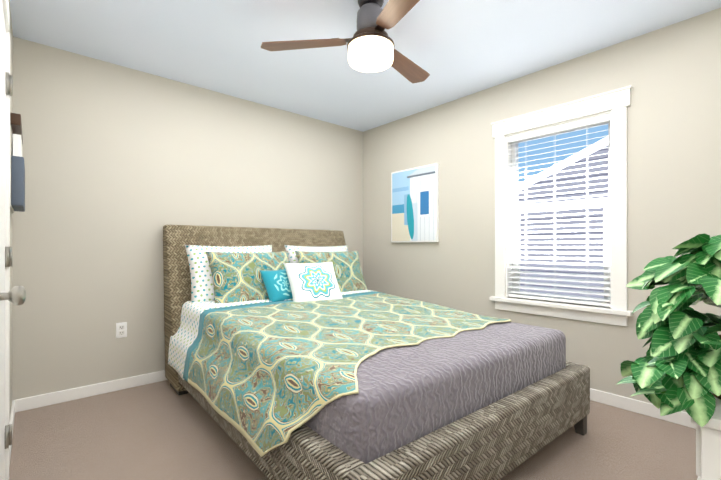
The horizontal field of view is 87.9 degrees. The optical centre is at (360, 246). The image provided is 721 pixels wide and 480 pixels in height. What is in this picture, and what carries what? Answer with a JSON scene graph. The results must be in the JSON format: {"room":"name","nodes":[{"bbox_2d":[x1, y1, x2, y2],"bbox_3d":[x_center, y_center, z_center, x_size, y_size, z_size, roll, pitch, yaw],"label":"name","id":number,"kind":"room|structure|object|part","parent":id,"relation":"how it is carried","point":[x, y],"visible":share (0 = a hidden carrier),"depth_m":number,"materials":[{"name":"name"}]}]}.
{"room":"bedroom","nodes":[
{"label":"bedroom","id":0,"kind":"room"},
{"bbox_2d":[8,0,12,413],"bbox_3d":[-1.096,-0.145,0.992,0.150,2.440,3.680,0,0,-41],"label":"wall","id":1,"kind":"structure","parent":0,"point":[11,103],"depth_m":2.26,"materials":[{"name":"paint"}]},
{"bbox_2d":[5,72,12,448],"bbox_3d":[-1.577,0.062,1.677,0.023,1.660,0.065,0,0,-41],"label":"door jamb hinges","id":2,"kind":"object","parent":1,"relation":"attached to","point":[8,250],"visible":1,"depth_m":1.65,"materials":[{"name":"grey metal"}]},
{"bbox_2d":[0,0,25,479],"bbox_3d":[-1.298,0.014,1.373,0.110,2.125,1.000,0,0,-41],"label":"door","id":3,"kind":"structure","parent":1,"relation":"attached to","point":[2,215],"depth_m":1.59,"materials":[{"name":"white paint"}]},
{"bbox_3d":[-1.310,0.014,1.362,0.017,2.125,1.000,0,0,-41],"label":"casing","id":4,"kind":"part","parent":3,"relation":"part of","materials":[{"name":"white wood"}]},
{"bbox_3d":[-1.059,0.151,1.127,0.075,0.066,0.066,0,0,-41],"label":"knob","id":5,"kind":"part","parent":3,"relation":"part of","materials":[{"name":"grey metal"}]},
{"bbox_2d":[9,399,16,466],"bbox_3d":[-1.946,1.037,2.079,0.014,0.082,0.880,0,0,-41],"label":"baseboard","id":6,"kind":"structure","parent":1,"relation":"attached to","point":[14,402],"depth_m":2.22,"materials":[{"name":"white wood"}]},
{"bbox_2d":[10,113,24,212],"bbox_3d":[-1.948,-0.444,2.121,0.062,0.485,0.500,0,0,-41],"label":"picture","id":7,"kind":"object","parent":1,"relation":"attached to","point":[17,183],"visible":0.83,"depth_m":1.97,"materials":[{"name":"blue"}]},
{"bbox_2d":[12,36,362,399],"bbox_3d":[-1.162,-0.139,3.485,3.345,2.440,0.150,0,0,-41],"label":"wall","id":8,"kind":"structure","parent":0,"point":[124,166],"depth_m":2.84,"materials":[{"name":"paint"}]},
{"bbox_2d":[17,370,166,411],"bbox_3d":[-1.112,1.040,3.414,3.030,0.082,0.018,0,0,-41],"label":"baseboard","id":9,"kind":"structure","parent":8,"relation":"attached to","point":[42,400],"depth_m":2.67,"materials":[{"name":"white wood"}]},
{"bbox_2d":[116,322,126,337],"bbox_3d":[-1.800,0.633,2.816,0.070,0.114,0.008,0,0,-41],"label":"electrical outlet","id":10,"kind":"object","parent":8,"relation":"attached to","point":[121,330],"visible":1,"depth_m":2.81,"materials":[{"name":"white paint"}]},
{"bbox_2d":[9,380,697,479],"bbox_3d":[0.103,1.128,2.044,3.345,0.100,3.980,0,0,-41],"label":"floor","id":11,"kind":"structure","parent":0,"point":[162,430],"depth_m":2.01,"materials":[{"name":"carpet"}]},
{"bbox_2d":[163,225,589,479],"bbox_3d":[-0.133,0.454,2.565,1.767,1.250,2.488,0,0,-39],"label":"bed","id":12,"kind":"object","parent":11,"relation":"on","point":[298,354],"visible":1,"depth_m":1.81,"materials":[{"name":"grey"}]},
{"bbox_2d":[185,245,271,302],"bbox_3d":[-1.007,0.225,3.006,0.720,0.500,0.170,0,-19,-39],"label":"pillow","id":13,"kind":"object","parent":12,"relation":"on","point":[202,287],"depth_m":2.81,"materials":[{"name":"green fabric"}]},
{"bbox_3d":[-0.762,0.431,3.353,1.740,1.200,0.471,0,0,-39],"label":"headboard","id":14,"kind":"part","parent":12,"relation":"part of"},
{"bbox_3d":[-0.667,0.829,1.959,0.090,0.282,2.090,0,0,-39],"label":"rail","id":15,"kind":"part","parent":12,"relation":"part of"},
{"bbox_2d":[284,245,347,262],"bbox_3d":[-0.358,0.227,3.539,0.720,0.500,0.170,0,-19,-39],"label":"pillow","id":16,"kind":"object","parent":12,"relation":"on","point":[292,250],"depth_m":3.46,"materials":[{"name":"white fabric"}]},
{"bbox_2d":[305,322,565,463],"bbox_3d":[-0.051,0.666,2.486,1.580,0.355,2.075,0,0,-39],"label":"quilt","id":17,"kind":"object","parent":12,"relation":"on","point":[380,390],"depth_m":1.54,"materials":[{"name":"purple fabric"}]},
{"bbox_3d":[0.638,0.828,1.645,1.710,0.282,0.090,0,0,-39],"label":"footboard","id":18,"kind":"part","parent":12,"relation":"part of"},
{"bbox_2d":[691,391,720,479],"bbox_3d":[1.538,0.766,1.236,1.236,0.620,0.553,0,0,-41],"label":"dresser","id":19,"kind":"object","parent":11,"relation":"on","point":[708,450],"visible":0.6,"depth_m":1.01,"materials":[{"name":"white paint"}]},
{"bbox_2d":[617,233,720,426],"bbox_3d":[1.085,0.220,1.099,0.595,0.513,0.537,0,0,-41],"label":"plant","id":20,"kind":"object","parent":19,"relation":"on","point":[676,368],"visible":1,"depth_m":1.04,"materials":[{"name":"green plant"}]},
{"bbox_2d":[10,0,720,131],"bbox_3d":[0.103,-1.412,2.050,3.345,0.100,3.980,0,0,-41],"label":"ceiling","id":21,"kind":"structure","parent":0,"point":[456,49],"depth_m":2.46,"materials":[{"name":"paint"}]},
{"bbox_2d":[260,0,429,82],"bbox_3d":[0.159,-1.184,2.076,1.064,0.356,1.087,0,0,-41],"label":"fan","id":22,"kind":"object","parent":21,"relation":"hanging from","point":[370,45],"visible":1,"depth_m":2.00,"materials":[{"name":"brown wood"}]},
{"bbox_3d":[-0.281,-1.139,2.101,0.580,0.012,0.133,0,10,7],"label":"blade","id":23,"kind":"part","parent":22,"relation":"part of","materials":[{"name":"brown wood"}]},
{"bbox_3d":[0.056,-1.237,2.062,0.156,0.160,0.156,0,0,-41],"label":"motor","id":24,"kind":"part","parent":22,"relation":"part of","materials":[{"name":"grey metal"}]},
{"bbox_3d":[0.191,-1.140,1.750,0.133,0.012,0.580,11,-4,-23],"label":"blade","id":25,"kind":"part","parent":22,"relation":"part of","materials":[{"name":"brown wood"}]},
{"bbox_3d":[0.259,-1.138,2.334,0.133,0.012,0.580,-13,-8,36],"label":"blade","id":26,"kind":"part","parent":22,"relation":"part of","materials":[{"name":"brown wood"}]},
{"bbox_2d":[363,8,720,411],"bbox_3d":[1.302,-0.140,3.103,0.150,2.440,3.680,0,0,-41],"label":"wall","id":27,"kind":"structure","parent":0,"point":[670,75],"depth_m":2.65,"materials":[{"name":"paint"}]},
{"bbox_2d":[391,163,438,242],"bbox_3d":[0.543,-0.418,3.827,0.033,0.760,0.610,0,0,-41],"label":"picture","id":28,"kind":"object","parent":27,"relation":"attached to","point":[414,204],"visible":1,"depth_m":3.79,"materials":[{"name":"paper"}]},
{"label":"door","id":29,"kind":"part","parent":28,"relation":"part of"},
{"label":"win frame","id":30,"kind":"part","parent":28,"relation":"part of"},
{"bbox_2d":[489,85,632,325],"bbox_3d":[1.484,-0.258,2.844,0.190,1.575,0.990,0,0,-41],"label":"window","id":31,"kind":"structure","parent":27,"relation":"in","point":[616,102],"depth_m":2.77,"materials":[{"name":"white wood"}]},
{"bbox_3d":[1.533,-0.248,2.887,0.060,1.345,0.760,0,0,-41],"label":"sash frame","id":32,"kind":"part","parent":31,"relation":"part of","materials":[{"name":"white plastic"}]},
{"bbox_2d":[590,388,695,428],"bbox_3d":[1.241,1.039,3.046,0.015,0.082,3.680,0,0,-41],"label":"baseboard","id":33,"kind":"structure","parent":27,"relation":"attached to","point":[599,396],"depth_m":2.41,"materials":[{"name":"white wood"}]},
{"bbox_3d":[3.541,1.635,5.096,5.850,0.100,11.000,0,0,-41],"label":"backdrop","id":34,"kind":"structure","parent":0,"visible":0},
{"bbox_2d":[518,145,607,297],"bbox_3d":[3.485,-0.684,5.052,0.001,5.537,10.000,0,0,-41],"label":"neighboring building","id":35,"kind":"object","parent":34,"relation":"on","point":[590,170],"depth_m":5.52,"materials":[{"name":"white"}]},
{"bbox_2d":[518,136,607,191],"bbox_3d":[4.517,-1.425,5.962,3.250,4.150,10.000,0,0,-41],"label":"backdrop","id":36,"kind":"object","parent":35,"relation":"on","point":[583,154],"depth_m":5.31,"materials":[{"name":"white"}]}
]}

